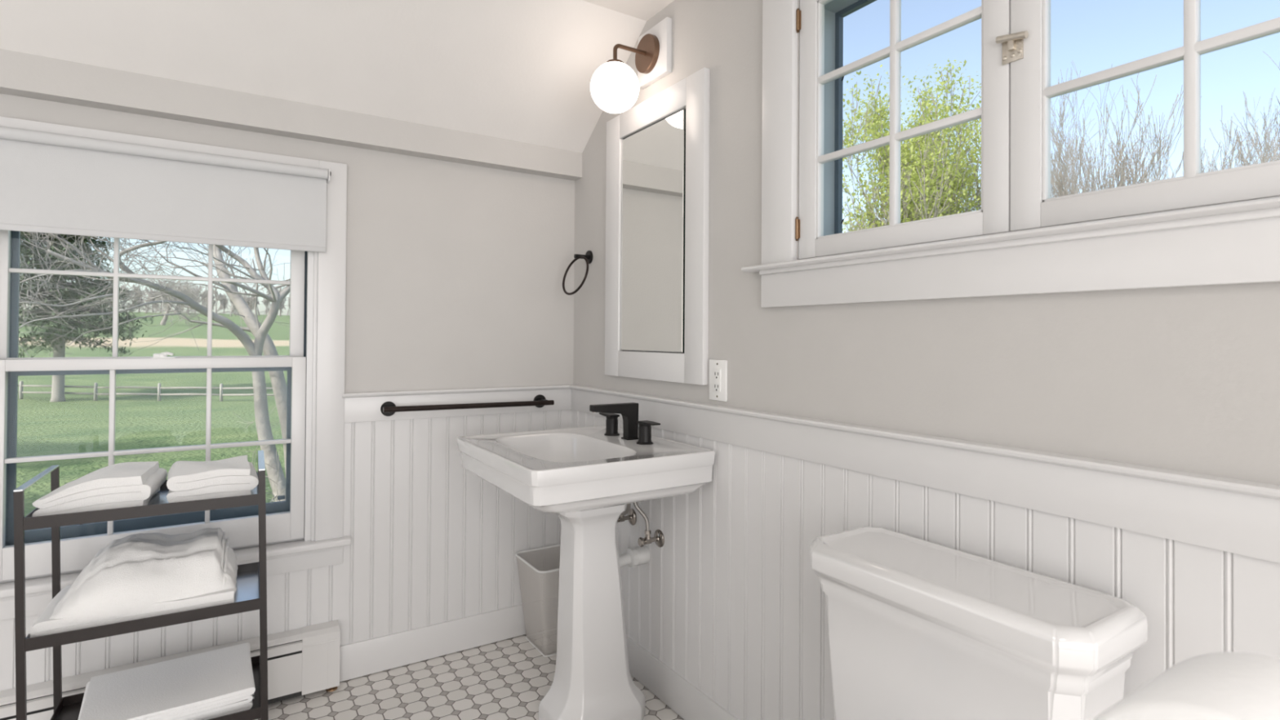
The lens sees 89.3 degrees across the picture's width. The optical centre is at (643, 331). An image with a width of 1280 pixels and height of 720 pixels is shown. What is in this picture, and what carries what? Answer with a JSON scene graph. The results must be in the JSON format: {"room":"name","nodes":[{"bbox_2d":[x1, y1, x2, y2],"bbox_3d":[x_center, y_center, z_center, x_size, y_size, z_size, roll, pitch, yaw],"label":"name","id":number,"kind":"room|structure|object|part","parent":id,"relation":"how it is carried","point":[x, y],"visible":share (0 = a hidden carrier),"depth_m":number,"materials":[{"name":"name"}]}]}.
{"room":"bathroom","nodes":[
{"label":"bathroom","id":0,"kind":"room"},
{"bbox_2d":[0,93,574,392],"bbox_3d":[-1.625,0.232,1.973,3.330,1.950,0.130,1,-1,-33],"label":"wall","id":1,"kind":"structure","parent":0,"point":[455,271],"depth_m":2.44,"materials":[{"name":"beige paint"}]},
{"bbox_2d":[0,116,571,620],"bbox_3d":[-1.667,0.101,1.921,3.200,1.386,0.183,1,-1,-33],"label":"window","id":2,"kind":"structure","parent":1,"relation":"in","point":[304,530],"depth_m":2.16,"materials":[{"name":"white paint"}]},
{"bbox_3d":[-1.508,-0.191,2.041,0.782,0.602,0.026,1,-1,-33],"label":"sash","id":3,"kind":"part","parent":2,"relation":"part of","materials":[{"name":"white paint"}]},
{"bbox_3d":[-1.494,0.389,2.006,0.791,0.615,0.028,1,-1,-33],"label":"sash","id":4,"kind":"part","parent":2,"relation":"part of","materials":[{"name":"white paint"}]},
{"bbox_3d":[-1.529,0.109,2.067,0.860,1.200,0.040,1,-1,-33],"label":"storm frame","id":5,"kind":"part","parent":2,"relation":"part of","materials":[{"name":"white wood"}]},
{"bbox_2d":[0,125,331,252],"bbox_3d":[-1.454,-0.415,1.956,0.923,0.281,0.050,1,-1,-33],"label":"roller shade","id":6,"kind":"object","parent":2,"relation":"attached to","point":[51,183],"visible":1,"depth_m":1.95,"materials":[{"name":"white fabric"}]},
{"bbox_2d":[380,394,554,416],"bbox_3d":[-0.649,0.279,2.455,0.645,0.053,0.075,1,-1,-33],"label":"towel bar","id":7,"kind":"object","parent":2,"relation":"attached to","point":[388,408],"visible":1,"depth_m":2.40,"materials":[{"name":"black metal"}]},
{"bbox_2d":[0,409,572,690],"bbox_3d":[-1.644,0.746,1.871,3.199,0.880,0.004,1,-1,-33],"label":"panelling","id":8,"kind":"object","parent":1,"relation":"attached to","point":[433,541],"visible":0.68,"depth_m":2.36,"materials":[{"name":"white paint"}]},
{"bbox_2d":[0,48,582,180],"bbox_3d":[-1.620,-0.712,1.864,3.200,0.104,0.067,1,-1,-33],"label":"beam","id":9,"kind":"structure","parent":1,"relation":"attached to","point":[21,74],"depth_m":2.08,"materials":[{"name":"beige paint"}]},
{"bbox_2d":[339,596,558,681],"bbox_3d":[-0.686,1.154,2.482,0.885,0.122,0.018,1,-1,-33],"label":"baseboard","id":10,"kind":"structure","parent":1,"relation":"attached to","point":[375,655],"depth_m":2.40,"materials":[{"name":"white paint"}]},
{"bbox_2d":[0,0,674,152],"bbox_3d":[-0.249,-0.858,-0.198,3.680,0.812,5.780,1,-1,-33],"label":"ceiling","id":11,"kind":"structure","parent":0,"point":[517,70],"depth_m":2.08,"materials":[{"name":"paint"}]},
{"bbox_2d":[254,627,684,719],"bbox_3d":[-0.259,1.255,-0.363,3.530,0.120,5.530,1,-1,-33],"label":"floor","id":12,"kind":"structure","parent":0,"point":[507,679],"depth_m":2.19,"materials":[{"name":"tile"}]},
{"bbox_2d":[13,449,268,719],"bbox_3d":[-1.284,0.783,1.723,0.508,0.849,0.362,1,-1,-31],"label":"shelving unit","id":13,"kind":"object","parent":12,"relation":"on","point":[251,592],"visible":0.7,"depth_m":1.64,"materials":[{"name":"black metal"}]},
{"bbox_3d":[-1.489,0.358,1.595,0.016,0.004,0.322,1,-1,-31],"label":"handle","id":14,"kind":"part","parent":13,"relation":"part of","materials":[{"name":"metal"}]},
{"bbox_3d":[-1.485,0.755,1.595,0.032,0.790,0.322,1,-1,-31],"label":"frame","id":15,"kind":"part","parent":13,"relation":"part of","materials":[{"name":"black metal"}]},
{"bbox_2d":[33,462,167,516],"bbox_3d":[-1.374,0.398,1.658,0.229,0.089,0.226,1,-1,-30],"label":"folded towel","id":16,"kind":"object","parent":13,"relation":"on","point":[127,484],"visible":0.99,"depth_m":1.58,"materials":[{"name":"white fabric"}]},
{"bbox_2d":[27,527,237,637],"bbox_3d":[-1.304,0.630,1.703,0.406,0.174,0.269,1,-1,-31],"label":"bath towel","id":17,"kind":"object","parent":13,"relation":"on","point":[138,575],"visible":0.99,"depth_m":1.63,"materials":[{"name":"white fabric"}]},
{"bbox_2d":[77,643,254,719],"bbox_3d":[-1.265,0.968,1.736,0.377,0.071,0.282,1,-1,-35],"label":"folded towel","id":18,"kind":"object","parent":13,"relation":"on","point":[210,685],"visible":1,"depth_m":1.71,"materials":[{"name":"white fabric"}]},
{"bbox_2d":[166,454,258,502],"bbox_3d":[-1.182,0.402,1.782,0.204,0.085,0.206,1,-1,-34],"label":"folded towel","id":19,"kind":"object","parent":13,"relation":"on","point":[188,480],"visible":0.98,"depth_m":1.71,"materials":[{"name":"white fabric"}]},
{"bbox_3d":[-1.084,0.363,1.839,0.016,0.004,0.322,1,-1,-31],"label":"handle","id":20,"kind":"part","parent":13,"relation":"part of","materials":[{"name":"metal"}]},
{"bbox_3d":[-1.080,0.760,1.839,0.032,0.790,0.322,1,-1,-31],"label":"frame","id":21,"kind":"part","parent":13,"relation":"part of","materials":[{"name":"black metal"}]},
{"bbox_2d":[0,619,340,719],"bbox_3d":[-1.756,1.096,1.758,1.695,0.217,0.064,1,-1,-33],"label":"baseboard heater","id":22,"kind":"object","parent":12,"relation":"on","point":[304,660],"visible":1,"depth_m":2.10,"materials":[{"name":"metal"}]},
{"bbox_3d":[-1.788,1.111,1.707,1.585,0.126,0.002,1,-1,-33],"label":"panel","id":23,"kind":"part","parent":22,"relation":"part of","materials":[{"name":"metal"}]},
{"bbox_2d":[515,543,560,657],"bbox_3d":[-0.343,1.050,2.536,0.252,0.342,0.263,1,-1,-33],"label":"basket","id":24,"kind":"object","parent":12,"relation":"on","point":[544,573],"visible":0.54,"depth_m":2.50,"materials":[{"name":"white plastic"}]},
{"bbox_2d":[457,425,715,719],"bbox_3d":[-0.208,0.783,2.023,0.582,0.868,0.654,1,-1,-33],"label":"pedestal sink","id":25,"kind":"object","parent":12,"relation":"on","point":[586,477],"visible":0.99,"depth_m":1.96,"materials":[{"name":"white ceramic"}]},
{"bbox_2d":[457,425,715,512],"bbox_3d":[-0.205,0.418,2.027,0.582,0.138,0.654,1,-1,-33],"label":"basin","id":26,"kind":"object","parent":25,"relation":"in","point":[580,468],"depth_m":1.83,"materials":[{"name":"white ceramic"}]},
{"bbox_2d":[589,402,660,444],"bbox_3d":[-0.094,0.294,2.109,0.169,0.118,0.341,1,-1,-33],"label":"faucet","id":27,"kind":"object","parent":25,"relation":"on","point":[628,411],"visible":1,"depth_m":2.12,"materials":[{"name":"black metal"}]},
{"bbox_3d":[-0.120,0.287,2.244,0.039,0.008,0.085,1,-1,-33],"label":"lever","id":28,"kind":"part","parent":27,"relation":"part of","materials":[{"name":"black metal"}]},
{"bbox_3d":[-0.108,0.320,2.224,0.053,0.068,0.053,1,-1,-33],"label":"handle","id":29,"kind":"part","parent":27,"relation":"part of","materials":[{"name":"black metal"}]},
{"bbox_3d":[-0.093,0.294,2.107,0.169,0.118,0.043,1,-1,-33],"label":"spout","id":30,"kind":"part","parent":27,"relation":"part of","materials":[{"name":"black metal"}]},
{"bbox_3d":[0.005,0.319,2.048,0.053,0.068,0.053,1,-1,-33],"label":"handle","id":31,"kind":"part","parent":27,"relation":"part of","materials":[{"name":"black metal"}]},
{"bbox_3d":[0.018,0.286,2.028,0.039,0.008,0.085,1,-1,-33],"label":"lever","id":32,"kind":"part","parent":27,"relation":"part of","materials":[{"name":"black metal"}]},
{"bbox_2d":[809,526,1146,719],"bbox_3d":[0.356,0.816,1.035,0.686,0.792,0.527,1,-1,-33],"label":"toilet","id":33,"kind":"object","parent":12,"relation":"on","point":[918,628],"visible":0.99,"depth_m":1.08,"materials":[{"name":"white ceramic"}]},
{"bbox_3d":[0.553,0.658,1.162,0.199,0.314,0.493,1,-1,-33],"label":"tank","id":34,"kind":"part","parent":33,"relation":"part of","materials":[{"name":"white ceramic"}]},
{"bbox_3d":[0.388,0.734,0.378,0.251,0.944,0.180,1,-1,-33],"label":"paper holder","id":35,"kind":"object","parent":12,"relation":"on","visible":0},
{"bbox_2d":[1093,652,1279,719],"bbox_3d":[0.326,0.258,0.341,0.105,0.143,0.143,1,-1,-33],"label":"lid","id":36,"kind":"object","parent":35,"relation":"on","point":[1216,686],"visible":1,"depth_m":0.34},
{"bbox_2d":[573,0,1279,484],"bbox_3d":[1.162,0.003,0.595,0.130,2.420,5.200,1,-1,-33],"label":"wall","id":37,"kind":"structure","parent":0,"point":[1184,379],"depth_m":1.31,"materials":[{"name":"beige paint"}]},
{"bbox_2d":[562,250,592,295],"bbox_3d":[-0.254,-0.238,2.599,0.097,0.185,0.162,1,-1,-33],"label":"towel ring","id":38,"kind":"object","parent":37,"relation":"attached to","point":[588,257],"visible":1,"depth_m":2.61,"materials":[{"name":"black metal"}]},
{"bbox_3d":[-0.249,-0.304,2.616,0.060,0.017,0.017,1,-1,-30],"label":"ring post","id":39,"kind":"part","parent":38,"relation":"part of","materials":[{"name":"black metal"}]},
{"bbox_2d":[590,17,671,113],"bbox_3d":[-0.056,-0.889,2.172,0.238,0.313,0.188,1,-1,-33],"label":"wall lamp","id":40,"kind":"object","parent":37,"relation":"attached to","point":[615,86],"visible":1,"depth_m":2.15,"materials":[{"name":"white glass"}]},
{"bbox_3d":[-0.095,-0.814,2.161,0.163,0.163,0.163,1,-1,-33],"label":"globe","id":41,"kind":"part","parent":40,"relation":"part of"},
{"bbox_3d":[-0.048,-0.936,2.192,0.124,0.056,0.014,1,-1,-33],"label":"arm","id":42,"kind":"part","parent":40,"relation":"part of","materials":[{"name":"brown metal"}]},
{"bbox_2d":[604,67,710,385],"bbox_3d":[0.028,-0.321,2.231,0.022,0.968,0.608,1,-1,-33],"label":"medicine cabinet","id":43,"kind":"object","parent":37,"relation":"attached to","point":[656,273],"visible":1,"depth_m":2.18,"materials":[{"name":"white paint"}]},
{"bbox_3d":[0.026,-0.323,2.237,0.012,0.780,0.388,1,-1,-33],"label":"mirror door","id":44,"kind":"part","parent":43,"relation":"part of","materials":[{"name":"silver metal"}]},
{"bbox_2d":[626,635,738,719],"bbox_3d":[1.092,1.149,0.544,0.018,0.122,5.200,1,-1,-33],"label":"baseboard","id":45,"kind":"structure","parent":37,"relation":"attached to","point":[690,703],"depth_m":2.09,"materials":[{"name":"white paint"}]},
{"bbox_2d":[709,359,727,401],"bbox_3d":[0.221,0.144,1.931,0.009,0.121,0.080,1,-1,-33],"label":"wall outlet","id":46,"kind":"object","parent":37,"relation":"attached to","point":[717,368],"visible":1,"depth_m":1.92,"materials":[{"name":"plastic"}]},
{"bbox_2d":[713,368,720,391],"bbox_3d":[0.220,0.144,1.930,0.004,0.067,0.034,1,-1,-33],"label":"receptacle","id":47,"kind":"object","parent":46,"relation":"attached to","point":[717,372],"depth_m":1.93,"materials":[{"name":"plastic"}]},
{"bbox_2d":[569,384,1279,563],"bbox_3d":[1.092,0.264,0.548,0.032,0.104,5.200,1,-1,-33],"label":"rail","id":48,"kind":"object","parent":37,"relation":"attached to","point":[1231,515],"visible":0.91,"depth_m":1.18,"materials":[{"name":"white paint"}]},
{"bbox_2d":[572,409,1279,719],"bbox_3d":[1.097,0.752,0.544,0.004,0.880,5.190,1,-1,-33],"label":"panelling","id":49,"kind":"object","parent":37,"relation":"attached to","point":[732,602],"visible":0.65,"depth_m":1.62,"materials":[{"name":"white paint"}]},
{"bbox_2d":[617,502,636,524],"bbox_3d":[-0.052,0.592,2.245,0.101,0.195,0.165,1,-1,-33],"label":"valve","id":50,"kind":"object","parent":49,"relation":"attached to","point":[632,517],"visible":0.34,"depth_m":2.29,"materials":[{"name":"silver metal"}]},
{"bbox_2d":[618,545,650,568],"bbox_3d":[-0.071,0.808,2.191,0.187,0.146,0.065,1,-1,-33],"label":"drain pipe","id":51,"kind":"object","parent":49,"relation":"attached to","point":[633,557],"visible":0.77,"depth_m":2.20,"materials":[{"name":"white plastic"}]},
{"bbox_2d":[633,502,664,547],"bbox_3d":[0.007,0.610,2.155,0.110,0.219,0.065,1,-1,-23],"label":"valve","id":52,"kind":"object","parent":49,"relation":"attached to","point":[659,538],"visible":0.89,"depth_m":2.15,"materials":[{"name":"silver metal"}]},
{"bbox_3d":[-0.006,0.692,2.132,0.016,0.031,0.031,1,-1,-33],"label":"valve handle","id":53,"kind":"part","parent":52,"relation":"part of","materials":[{"name":"silver metal"}]},
{"bbox_2d":[741,0,1279,307],"bbox_3d":[0.744,-0.521,1.236,0.193,0.906,1.447,1,-1,-33],"label":"window","id":54,"kind":"structure","parent":37,"relation":"in","point":[1220,227],"depth_m":1.23,"materials":[{"name":"white paint"}]},
{"bbox_3d":[0.689,-0.577,1.204,0.020,0.795,1.332,1,-1,-33],"label":"casing","id":55,"kind":"part","parent":54,"relation":"part of","materials":[{"name":"white paint"}]},
{"bbox_3d":[0.557,-0.534,1.454,0.027,0.693,0.533,1,-1,-33],"label":"casement sash","id":56,"kind":"part","parent":54,"relation":"part of","materials":[{"name":"white paint"}]},
{"bbox_3d":[0.849,-0.537,0.999,0.027,0.693,0.544,1,-1,-33],"label":"casement sash","id":57,"kind":"part","parent":54,"relation":"part of","materials":[{"name":"white paint"}]},
{"label":"outside","id":58,"kind":"structure","parent":0,"visible":0},
{"bbox_2d":[16,309,289,530],"bbox_3d":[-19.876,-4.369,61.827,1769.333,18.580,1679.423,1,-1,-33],"label":"ground","id":59,"kind":"structure","parent":58,"point":[79,424],"depth_m":37.46,"materials":[{"name":"green plant"}]},
{"bbox_2d":[18,231,154,401],"bbox_3d":[-38.373,-2.819,42.435,10.028,15.296,9.785,1,-1,-19],"label":"evergreen tree","id":60,"kind":"object","parent":59,"relation":"on","point":[59,344],"visible":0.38,"depth_m":42.13,"materials":[{"name":"green plant"}]},
{"bbox_2d":[111,284,133,312],"bbox_3d":[-254.462,-16.595,315.750,9.530,15.900,9.513,0,-1,0],"label":"tree","id":61,"kind":"object","parent":59,"relation":"on","point":[122,286],"visible":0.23,"depth_m":316.87,"materials":[{"name":"grey plant"}]},
{"bbox_2d":[128,287,142,310],"bbox_3d":[-273.104,-17.139,347.857,6.767,13.556,9.031,0,-1,14],"label":"tree","id":62,"kind":"object","parent":59,"relation":"on","point":[135,287],"visible":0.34,"depth_m":347.76,"materials":[{"name":"grey plant"}]},
{"bbox_2d":[132,284,146,311],"bbox_3d":[-288.485,-18.872,370.158,7.789,16.725,8.055,0,-1,-5],"label":"tree","id":63,"kind":"object","parent":59,"relation":"on","point":[138,288],"visible":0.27,"depth_m":369.38,"materials":[{"name":"grey plant"}]},
{"bbox_2d":[17,380,274,401],"bbox_3d":[-32.312,3.760,42.969,41.860,2.030,0.200,0,-1,0],"label":"rail fence","id":64,"kind":"object","parent":59,"relation":"on","point":[20,385],"visible":0.52,"depth_m":42.93,"materials":[{"name":"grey wood"}]},
{"bbox_3d":[-41.266,3.936,42.968,0.190,1.380,0.220,1,-1,-33],"label":"post","id":65,"kind":"part","parent":64,"relation":"part of","materials":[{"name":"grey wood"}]},
{"bbox_3d":[-38.791,3.615,42.963,4.946,0.178,0.136,0,-1,0],"label":"rail","id":66,"kind":"part","parent":64,"relation":"part of","materials":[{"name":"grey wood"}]},
{"bbox_3d":[-38.794,4.055,42.959,4.946,0.178,0.136,0,-1,0],"label":"rail","id":67,"kind":"part","parent":64,"relation":"part of","materials":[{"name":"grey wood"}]},
{"bbox_3d":[-36.322,4.058,42.967,0.190,1.380,0.220,1,-1,-33],"label":"post","id":68,"kind":"part","parent":64,"relation":"part of","materials":[{"name":"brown wood"}]},
{"bbox_3d":[-34.212,3.678,42.963,4.217,0.154,0.136,0,-1,0],"label":"rail","id":69,"kind":"part","parent":64,"relation":"part of","materials":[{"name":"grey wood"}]},
{"bbox_3d":[-34.215,4.118,42.959,4.217,0.154,0.136,0,-1,0],"label":"rail","id":70,"kind":"part","parent":64,"relation":"part of","materials":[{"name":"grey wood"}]},
{"bbox_3d":[-32.106,4.087,42.966,0.190,1.380,0.220,1,-1,-33],"label":"post","id":71,"kind":"part","parent":64,"relation":"part of","materials":[{"name":"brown wood"}]},
{"bbox_3d":[-30.048,3.706,42.963,4.113,0.154,0.136,0,-1,0],"label":"rail","id":72,"kind":"part","parent":64,"relation":"part of","materials":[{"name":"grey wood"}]},
{"bbox_3d":[-30.051,4.146,42.959,4.113,0.154,0.136,0,-1,0],"label":"rail","id":73,"kind":"part","parent":64,"relation":"part of","materials":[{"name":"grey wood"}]},
{"bbox_3d":[-27.994,4.115,42.966,0.190,1.380,0.220,1,-1,-33],"label":"post","id":74,"kind":"part","parent":64,"relation":"part of","materials":[{"name":"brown wood"}]},
{"bbox_3d":[-25.936,3.734,42.962,4.113,0.154,0.136,0,-1,0],"label":"rail","id":75,"kind":"part","parent":64,"relation":"part of","materials":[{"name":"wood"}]},
{"bbox_3d":[-25.939,4.174,42.958,4.113,0.154,0.136,0,-1,0],"label":"rail","id":76,"kind":"part","parent":64,"relation":"part of","materials":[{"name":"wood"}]},
{"bbox_2d":[142,288,159,312],"bbox_3d":[-261.405,-16.745,343.926,8.433,14.068,8.417,1,-1,-14],"label":"tree","id":77,"kind":"object","parent":59,"relation":"on","point":[145,288],"visible":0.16,"depth_m":343.12,"materials":[{"name":"grey plant"}]},
{"bbox_2d":[145,289,161,313],"bbox_3d":[-241.642,-16.019,319.835,5.479,14.669,8.217,0,-1,13],"label":"tree","id":78,"kind":"object","parent":59,"relation":"on","point":[148,295],"visible":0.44,"depth_m":319.28,"materials":[{"name":"grey plant"}]},
{"bbox_2d":[18,231,289,502],"bbox_3d":[-5.289,0.496,7.081,3.651,8.430,6.489,0,-1,24],"label":"bare tree","id":79,"kind":"object","parent":59,"relation":"on","point":[263,343],"visible":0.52,"depth_m":7.73,"materials":[{"name":"grey plant"}]},
{"bbox_2d":[160,282,173,306],"bbox_3d":[-231.815,-16.246,315.302,7.495,16.093,7.751,1,-1,-12],"label":"tree","id":80,"kind":"object","parent":59,"relation":"on","point":[167,282],"visible":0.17,"depth_m":314.25,"materials":[{"name":"grey plant"}]},
{"bbox_2d":[143,270,208,325],"bbox_3d":[-147.722,-8.414,205.501,19.009,21.581,21.336,1,-1,-33],"label":"lone tree","id":81,"kind":"object","parent":59,"relation":"on","point":[184,291],"visible":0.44,"depth_m":204.74,"materials":[{"name":"grey plant"}]},
{"bbox_2d":[177,282,197,315],"bbox_3d":[-223.671,-16.051,317.798,10.899,16.361,8.167,0,-1,21],"label":"tree","id":82,"kind":"object","parent":59,"relation":"on","point":[181,307],"visible":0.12,"depth_m":317.18,"materials":[{"name":"grey plant"}]},
{"bbox_2d":[191,285,204,312],"bbox_3d":[-239.400,-17.296,346.276,7.567,16.248,7.825,1,-1,-27],"label":"tree","id":83,"kind":"object","parent":59,"relation":"on","point":[200,286],"visible":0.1,"depth_m":346.75,"materials":[{"name":"grey plant"}]},
{"bbox_2d":[198,286,207,308],"bbox_3d":[-249.956,-18.252,368.762,9.154,16.341,6.103,0,-1,2],"label":"tree","id":84,"kind":"object","parent":59,"relation":"on","point":[205,294],"visible":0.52,"depth_m":369.11,"materials":[{"name":"grey plant"}]},
{"bbox_2d":[203,290,216,307],"bbox_3d":[-212.365,-13.830,318.059,7.626,12.746,7.640,0,-1,23],"label":"tree","id":85,"kind":"object","parent":59,"relation":"on","point":[213,297],"visible":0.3,"depth_m":317.92,"materials":[{"name":"grey plant"}]},
{"bbox_2d":[204,288,225,313],"bbox_3d":[-227.330,-16.472,344.692,10.276,15.425,7.700,0,-1,29],"label":"tree","id":86,"kind":"object","parent":59,"relation":"on","point":[221,306],"visible":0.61,"depth_m":344.38,"materials":[{"name":"grey plant"}]},
{"bbox_2d":[218,293,228,313],"bbox_3d":[-241.632,-16.200,373.102,5.786,12.424,5.984,1,-1,-13],"label":"tree","id":87,"kind":"object","parent":59,"relation":"on","point":[226,301],"visible":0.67,"depth_m":372.46,"materials":[{"name":"grey plant"}]},
{"bbox_2d":[229,298,237,316],"bbox_3d":[-201.262,-13.995,318.926,5.028,13.462,7.541,1,-1,-42],"label":"tree","id":88,"kind":"object","parent":59,"relation":"on","point":[231,302],"visible":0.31,"depth_m":317.73,"materials":[{"name":"grey plant"}]},
{"bbox_2d":[244,292,254,310],"bbox_3d":[-192.247,-13.217,317.010,6.008,12.474,5.810,0,-1,29],"label":"tree","id":89,"kind":"object","parent":59,"relation":"on","point":[251,303],"visible":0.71,"depth_m":316.41,"materials":[{"name":"grey plant"}]},
{"bbox_2d":[252,288,259,315],"bbox_3d":[-207.653,-16.090,344.115,5.865,15.704,8.797,0,-1,18],"label":"tree","id":90,"kind":"object","parent":59,"relation":"on","point":[258,303],"visible":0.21,"depth_m":345.23,"materials":[{"name":"grey plant"}]},
{"bbox_2d":[261,297,271,315],"bbox_3d":[-214.806,-15.416,371.230,7.623,12.741,7.637,0,-1,-7],"label":"tree","id":91,"kind":"object","parent":59,"relation":"on","point":[266,302],"visible":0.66,"depth_m":370.69,"materials":[{"name":"grey plant"}]},
{"bbox_2d":[266,290,284,314],"bbox_3d":[-181.691,-14.553,320.397,7.854,15.735,10.482,0,-1,17],"label":"tree","id":92,"kind":"object","parent":59,"relation":"on","point":[268,291],"visible":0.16,"depth_m":322.81,"materials":[{"name":"grey plant"}]},
{"bbox_2d":[276,287,286,316],"bbox_3d":[-193.493,-15.985,344.945,7.585,16.287,7.844,0,-1,-5],"label":"tree","id":93,"kind":"object","parent":59,"relation":"on","point":[285,298],"visible":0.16,"depth_m":344.89,"materials":[{"name":"grey plant"}]},
{"bbox_2d":[286,293,289,315],"bbox_3d":[-202.287,-15.656,373.682,4.976,13.323,7.463,0,-1,10],"label":"tree","id":94,"kind":"object","parent":59,"relation":"on","point":[289,293],"visible":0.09,"depth_m":372.14,"materials":[{"name":"grey plant"}]},
{"bbox_2d":[842,58,981,232],"bbox_3d":[7.248,-1.660,19.034,8.266,13.108,7.249,1,-1,-36],"label":"tree","id":95,"kind":"object","parent":59,"relation":"on","point":[931,185],"visible":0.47,"depth_m":17.50,"materials":[{"name":"green plant"}]},
{"bbox_2d":[1050,61,1153,197],"bbox_3d":[21.914,-3.923,31.982,11.015,18.043,5.832,1,-1,-35],"label":"bare tree","id":96,"kind":"object","parent":59,"relation":"on","point":[1060,116],"visible":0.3,"depth_m":30.38,"materials":[{"name":"grey plant"}]},
{"bbox_2d":[958,74,1279,210],"bbox_3d":[12.321,-0.681,16.573,7.772,11.153,3.853,0,-1,29],"label":"bare tree","id":97,"kind":"object","parent":59,"relation":"on","point":[1118,172],"visible":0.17,"depth_m":16.36,"materials":[{"name":"grey plant"}]},
{"bbox_2d":[1104,72,1205,186],"bbox_3d":[18.334,-1.856,21.732,8.520,13.639,4.159,0,-1,-2],"label":"bare tree","id":98,"kind":"object","parent":59,"relation":"on","point":[1139,104],"visible":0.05,"depth_m":21.03,"materials":[{"name":"grey plant"}]},
{"bbox_2d":[1138,51,1279,180],"bbox_3d":[21.768,-2.738,24.342,6.161,15.535,6.803,1,-1,-17],"label":"bare tree","id":99,"kind":"object","parent":59,"relation":"on","point":[1248,132],"visible":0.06,"depth_m":23.11,"materials":[{"name":"grey plant"}]},
{"bbox_2d":[1212,88,1279,171],"bbox_3d":[30.179,-3.892,30.654,6.165,18.102,7.547,0,-1,31],"label":"bare tree","id":100,"kind":"object","parent":59,"relation":"on","point":[1277,114],"visible":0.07,"depth_m":30.90,"materials":[{"name":"grey plant"}]}
]}

